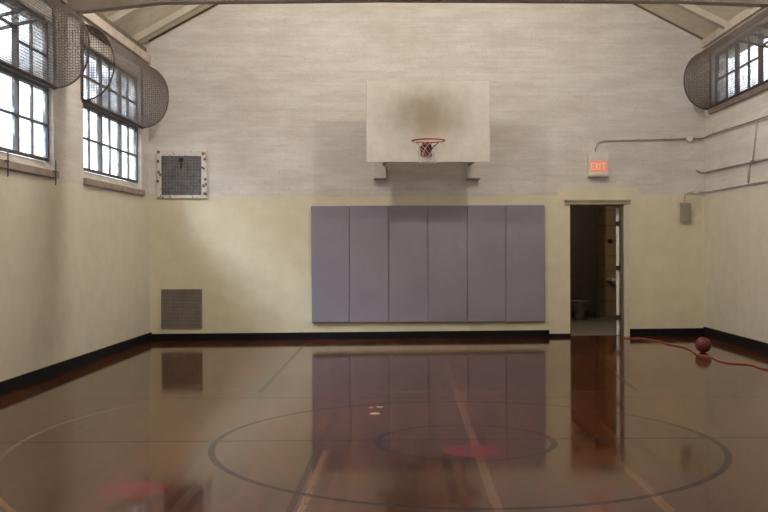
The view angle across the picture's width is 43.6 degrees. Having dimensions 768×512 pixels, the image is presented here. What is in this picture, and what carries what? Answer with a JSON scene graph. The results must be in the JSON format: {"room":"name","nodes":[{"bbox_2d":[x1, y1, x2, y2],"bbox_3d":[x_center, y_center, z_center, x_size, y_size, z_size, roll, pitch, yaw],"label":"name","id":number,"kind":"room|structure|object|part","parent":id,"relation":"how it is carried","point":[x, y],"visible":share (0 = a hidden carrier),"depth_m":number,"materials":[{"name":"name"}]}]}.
{"room":"sports hall","nodes":[
{"label":"sports hall","id":0,"kind":"room"},
{"bbox_2d":[0,0,149,381],"bbox_3d":[-3.842,-0.797,5.736,0.220,4.300,19.307,0,0,1],"label":"wall","id":1,"kind":"structure","parent":0,"point":[75,277],"depth_m":10.93,"materials":[{"name":"beige paint"}]},
{"bbox_2d":[0,0,58,184],"bbox_3d":[-3.725,-1.651,9.274,0.656,1.791,2.580,0,0,1],"label":"window","id":2,"kind":"structure","parent":1,"relation":"in","point":[8,161],"depth_m":9.77,"materials":[{"name":"metal"}]},
{"bbox_3d":[-3.614,-0.891,9.150,0.080,0.271,0.024,0,0,1],"label":"operator rod","id":3,"kind":"part","parent":2,"relation":"part of","materials":[{"name":"metal"}]},
{"bbox_3d":[-3.707,-0.967,9.269,0.110,0.120,2.520,0,0,1],"label":"sill","id":4,"kind":"part","parent":2,"relation":"part of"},
{"bbox_3d":[-3.586,-0.901,10.398,0.080,0.271,0.024,0,0,1],"label":"operator rod","id":5,"kind":"part","parent":2,"relation":"part of","materials":[{"name":"metal"}]},
{"bbox_2d":[0,0,89,89],"bbox_3d":[-3.456,-2.288,9.242,0.406,0.944,2.670,0,0,1],"label":"guard","id":6,"kind":"object","parent":1,"relation":"attached to","point":[55,5],"visible":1,"depth_m":9.66,"materials":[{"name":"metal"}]},
{"bbox_3d":[-3.643,-2.287,9.247,0.028,0.944,2.600,0,0,1],"label":"wall rail","id":7,"kind":"part","parent":6,"relation":"part of","materials":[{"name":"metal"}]},
{"bbox_2d":[0,332,151,396],"bbox_3d":[-3.716,1.292,5.272,0.030,0.129,18.350,0,0,1],"label":"baseboard","id":8,"kind":"structure","parent":1,"relation":"attached to","point":[13,384],"depth_m":10.84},
{"bbox_2d":[59,0,150,63],"bbox_3d":[-3.721,-2.866,5.591,0.050,0.120,19.057,0,0,1],"label":"trim","id":9,"kind":"structure","parent":1,"relation":"attached to","point":[95,20],"depth_m":12.65,"materials":[{"name":"paint"}]},
{"bbox_2d":[83,49,144,195],"bbox_3d":[-3.608,-1.724,12.772,0.155,1.705,2.580,0,0,1],"label":"window","id":10,"kind":"structure","parent":1,"relation":"in","point":[101,180],"depth_m":12.75,"materials":[{"name":"metal"}]},
{"bbox_3d":[-3.627,-0.997,12.768,0.110,0.120,2.520,0,0,1],"label":"sill","id":11,"kind":"part","parent":10,"relation":"part of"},
{"bbox_2d":[95,12,145,51],"bbox_3d":[-3.857,-2.993,5.593,0.180,0.095,19.057,0,0,1],"label":"trim","id":12,"kind":"structure","parent":1,"relation":"on","point":[99,14],"depth_m":13.10,"materials":[{"name":"brown wood"}]},
{"bbox_2d":[80,24,168,128],"bbox_3d":[-3.376,-2.318,12.741,0.406,0.944,2.670,0,0,1],"label":"guard","id":13,"kind":"object","parent":1,"relation":"attached to","point":[159,80],"visible":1,"depth_m":12.31,"materials":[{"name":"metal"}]},
{"bbox_3d":[-3.563,-2.317,12.746,0.028,0.944,2.600,0,0,1],"label":"wall rail","id":14,"kind":"part","parent":13,"relation":"part of","materials":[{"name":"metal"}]},
{"bbox_2d":[0,316,767,511],"bbox_3d":[0.562,1.373,7.473,9.082,0.123,23.544,0,0,1],"label":"floor","id":15,"kind":"structure","parent":0,"point":[601,423],"depth_m":7.35,"materials":[{"name":"brown wood"}]},
{"bbox_2d":[571,300,589,319],"bbox_3d":[3.693,1.024,18.148,0.380,0.361,0.380,0,0,-3],"label":"toilet","id":16,"kind":"object","parent":15,"relation":"on","point":[579,306],"visible":0.94,"depth_m":18.05,"materials":[{"name":"ceramic"}]},
{"bbox_3d":[3.692,0.855,18.147,0.380,0.023,0.380,0,0,-3],"label":"seat","id":17,"kind":"part","parent":16,"relation":"part of","materials":[{"name":"ceramic"}]},
{"bbox_2d":[571,206,598,317],"bbox_3d":[3.042,-0.067,18.608,2.246,2.550,0.100,0,0,-3],"label":"wall","id":18,"kind":"structure","parent":15,"relation":"on","point":[584,219],"depth_m":18.62,"materials":[{"name":"brown paint"}]},
{"bbox_3d":[4.129,-0.073,18.661,0.070,2.550,0.100,0,0,-3],"label":"post","id":19,"kind":"part","parent":18,"relation":"part of","materials":[{"name":"brown wood"}]},
{"bbox_2d":[622,337,767,369],"bbox_3d":[4.042,1.246,12.375,0.325,0.016,4.303,0,0,-8],"label":"extension cord","id":20,"kind":"object","parent":15,"relation":"on","point":[622,337],"visible":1,"depth_m":12.05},
{"bbox_2d":[695,337,710,352],"bbox_3d":[4.143,1.153,12.456,0.206,0.205,0.202,0,0,1],"label":"basketball","id":21,"kind":"object","parent":15,"relation":"on","point":[702,344],"visible":1,"depth_m":12.39,"materials":[{"name":"brown rubber"}]},
{"bbox_2d":[64,0,767,58],"bbox_3d":[0.487,-4.098,5.484,9.482,2.775,19.457,0,0,1],"label":"ceiling","id":22,"kind":"structure","parent":0,"point":[143,20],"depth_m":12.73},
{"bbox_2d":[141,3,704,335],"bbox_3d":[0.703,-2.130,14.704,9.004,6.767,0.161,0,0,-3],"label":"wall","id":23,"kind":"structure","parent":0,"point":[274,95],"depth_m":14.60,"materials":[{"name":"beige paint"}]},
{"bbox_2d":[156,151,206,198],"bbox_3d":[-3.041,-1.225,14.429,0.748,0.719,0.040,0,0,-3],"label":"air vent","id":24,"kind":"object","parent":23,"relation":"in","point":[180,174],"visible":1,"depth_m":14.43,"materials":[{"name":"grey metal"}]},
{"bbox_2d":[161,289,201,328],"bbox_3d":[-3.045,0.796,14.455,0.611,0.594,0.020,0,0,-3],"label":"air vent","id":25,"kind":"object","parent":23,"relation":"in","point":[180,308],"visible":1,"depth_m":14.45,"materials":[{"name":"metal"}]},
{"bbox_2d":[311,206,349,322],"bbox_3d":[-0.813,0.124,14.543,0.570,1.766,0.050,0,0,-3],"label":"pad","id":26,"kind":"object","parent":23,"relation":"attached to","point":[329,224],"visible":1,"depth_m":14.52,"materials":[{"name":"purple fabric"}]},
{"bbox_2d":[349,206,388,322],"bbox_3d":[-0.229,0.122,14.571,0.592,1.772,0.050,0,0,-3],"label":"pad","id":27,"kind":"object","parent":23,"relation":"attached to","point":[368,225],"visible":1,"depth_m":14.55,"materials":[{"name":"purple fabric"}]},
{"bbox_2d":[388,205,427,322],"bbox_3d":[0.368,0.121,14.600,0.596,1.775,0.050,0,0,-3],"label":"pad","id":28,"kind":"object","parent":23,"relation":"attached to","point":[407,225],"visible":1,"depth_m":14.58,"materials":[{"name":"purple fabric"}]},
{"bbox_2d":[149,4,703,41],"bbox_3d":[0.695,-4.372,14.595,8.464,2.280,0.026,0,0,-3],"label":"trim","id":29,"kind":"structure","parent":23,"relation":"attached to","point":[637,5],"depth_m":14.74,"materials":[{"name":"brown wood"}]},
{"bbox_2d":[151,328,703,340],"bbox_3d":[0.726,1.197,14.636,8.504,0.114,0.036,0,0,-3],"label":"baseboard","id":30,"kind":"structure","parent":23,"relation":"attached to","point":[662,331],"depth_m":14.59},
{"bbox_2d":[366,81,489,179],"bbox_3d":[0.627,-1.827,13.864,1.774,1.348,1.516,0,0,-3],"label":"basketball hoop","id":31,"kind":"object","parent":23,"relation":"attached to","point":[407,121],"visible":1,"depth_m":13.72,"materials":[{"name":"white wood"}]},
{"bbox_2d":[428,205,466,321],"bbox_3d":[0.968,0.120,14.630,0.596,1.777,0.050,0,0,-3],"label":"pad","id":32,"kind":"object","parent":23,"relation":"attached to","point":[447,225],"visible":1,"depth_m":14.61,"materials":[{"name":"grey plastic"}]},
{"bbox_2d":[467,205,505,321],"bbox_3d":[1.564,0.117,14.659,0.590,1.784,0.050,0,0,-3],"label":"pad","id":33,"kind":"object","parent":23,"relation":"attached to","point":[486,224],"visible":1,"depth_m":14.63,"materials":[{"name":"purple fabric"}]},
{"bbox_2d":[506,205,544,321],"bbox_3d":[2.160,0.115,14.688,0.597,1.787,0.050,0,0,-3],"label":"pad","id":34,"kind":"object","parent":23,"relation":"attached to","point":[525,224],"visible":1,"depth_m":14.66,"materials":[{"name":"purple fabric"}]},
{"bbox_2d":[564,200,630,335],"bbox_3d":[3.312,0.185,15.210,1.133,2.101,0.970,0,0,-3],"label":"door frame","id":35,"kind":"structure","parent":23,"relation":"in","point":[622,258],"depth_m":14.78,"materials":[{"name":"paint"}]},
{"bbox_3d":[3.277,-0.827,14.737,1.031,0.070,0.045,0,0,-3],"label":"head casing","id":36,"kind":"part","parent":35,"relation":"part of","materials":[{"name":"paint"}]},
{"bbox_3d":[3.735,0.236,15.327,0.045,1.971,0.800,0,0,14],"label":"panel","id":37,"kind":"part","parent":35,"relation":"part of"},
{"bbox_3d":[3.731,0.220,14.860,0.075,2.031,0.180,0,0,-3],"label":"jamb casing","id":38,"kind":"part","parent":35,"relation":"part of","materials":[{"name":"paint"}]},
{"bbox_2d":[587,152,608,176],"bbox_3d":[3.278,-1.398,14.700,0.311,0.374,0.110,0,0,-3],"label":"exit sign","id":39,"kind":"object","parent":23,"relation":"attached to","point":[597,162],"visible":1,"depth_m":14.67,"materials":[{"name":"white plastic"}]},
{"bbox_2d":[677,197,700,224],"bbox_3d":[4.717,-0.699,14.795,0.370,0.423,0.070,0,0,-3],"label":"speaker box","id":40,"kind":"object","parent":23,"relation":"attached to","point":[689,212],"visible":1,"depth_m":14.82,"materials":[{"name":"grey metal"}]},
{"bbox_3d":[4.641,-0.677,14.788,0.142,0.291,0.062,0,0,-3],"label":"casing","id":41,"kind":"part","parent":40,"relation":"part of","materials":[{"name":"grey metal"}]},
{"bbox_2d":[686,135,692,141],"bbox_3d":[4.707,-1.808,14.790,0.104,0.104,0.062,0,0,-3],"label":"junction box","id":42,"kind":"object","parent":23,"relation":"attached to","point":[689,138],"visible":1,"depth_m":14.76,"materials":[{"name":"white metal"}]},
{"bbox_2d":[691,188,698,194],"bbox_3d":[4.795,-0.996,14.802,0.100,0.100,0.060,0,0,-3],"label":"junction box","id":43,"kind":"object","parent":23,"relation":"attached to","point":[694,191],"visible":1,"depth_m":14.77,"materials":[{"name":"paint"}]},
{"bbox_2d":[571,206,620,316],"bbox_3d":[3.319,-0.097,19.022,2.841,2.600,0.100,0,0,-3],"label":"wall","id":44,"kind":"structure","parent":0,"point":[607,214],"depth_m":19.03,"materials":[{"name":"brown tile"}]},
{"bbox_2d":[606,277,620,302],"bbox_3d":[4.661,0.616,18.833,0.500,0.644,0.420,0,0,-3],"label":"sink","id":45,"kind":"object","parent":44,"relation":"attached to","point":[612,280],"visible":0.32,"depth_m":18.84,"materials":[{"name":"ceramic"}]},
{"bbox_2d":[606,277,615,287],"bbox_3d":[4.660,0.525,18.832,0.500,0.200,0.420,0,0,-3],"label":"basin","id":46,"kind":"object","parent":45,"relation":"in","point":[612,279],"depth_m":18.79,"materials":[{"name":"ceramic"}]},
{"bbox_2d":[705,7,767,342],"bbox_3d":[4.857,-0.983,5.536,0.220,4.580,19.307,0,0,1],"label":"wall","id":47,"kind":"structure","parent":0,"point":[736,218],"depth_m":13.40,"materials":[{"name":"beige paint"}]},
{"bbox_2d":[595,115,767,151],"bbox_3d":[4.048,-1.702,13.160,1.703,0.246,3.349,0,0,1],"label":"conduit","id":48,"kind":"object","parent":47,"relation":"attached to","point":[637,139],"visible":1,"depth_m":14.72,"materials":[{"name":"beige metal"}]},
{"bbox_2d":[683,8,767,109],"bbox_3d":[4.695,-2.641,12.604,0.411,0.924,3.930,0,0,1],"label":"guard","id":49,"kind":"object","parent":47,"relation":"attached to","point":[741,30],"visible":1,"depth_m":12.82,"materials":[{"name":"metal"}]},
{"bbox_2d":[684,180,767,202],"bbox_3d":[4.748,-0.895,13.165,0.329,0.182,3.318,0,0,1],"label":"conduit","id":50,"kind":"object","parent":47,"relation":"attached to","point":[765,180],"visible":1,"depth_m":13.67,"materials":[{"name":"beige metal"}]},
{"bbox_2d":[696,121,767,182],"bbox_3d":[4.889,-1.379,13.151,0.126,0.796,3.359,0,0,0],"label":"conduit","id":51,"kind":"object","parent":47,"relation":"attached to","point":[752,161],"visible":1,"depth_m":12.87,"materials":[{"name":"beige metal"}]},
{"bbox_2d":[701,7,764,47],"bbox_3d":[4.707,-3.191,5.396,0.050,0.120,19.057,0,0,1],"label":"trim","id":52,"kind":"structure","parent":47,"relation":"attached to","point":[747,13],"depth_m":13.48,"materials":[{"name":"paint"}]},
{"bbox_2d":[703,327,767,353],"bbox_3d":[4.741,1.243,5.382,0.030,0.133,18.957,0,0,1],"label":"baseboard","id":53,"kind":"structure","parent":47,"relation":"attached to","point":[759,346],"depth_m":13.33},
{"bbox_2d":[708,22,767,113],"bbox_3d":[4.983,-2.579,13.128,0.695,0.895,2.760,0,0,1],"label":"window","id":54,"kind":"structure","parent":47,"relation":"in","point":[761,88],"depth_m":13.11,"materials":[{"name":"metal"}]}
]}

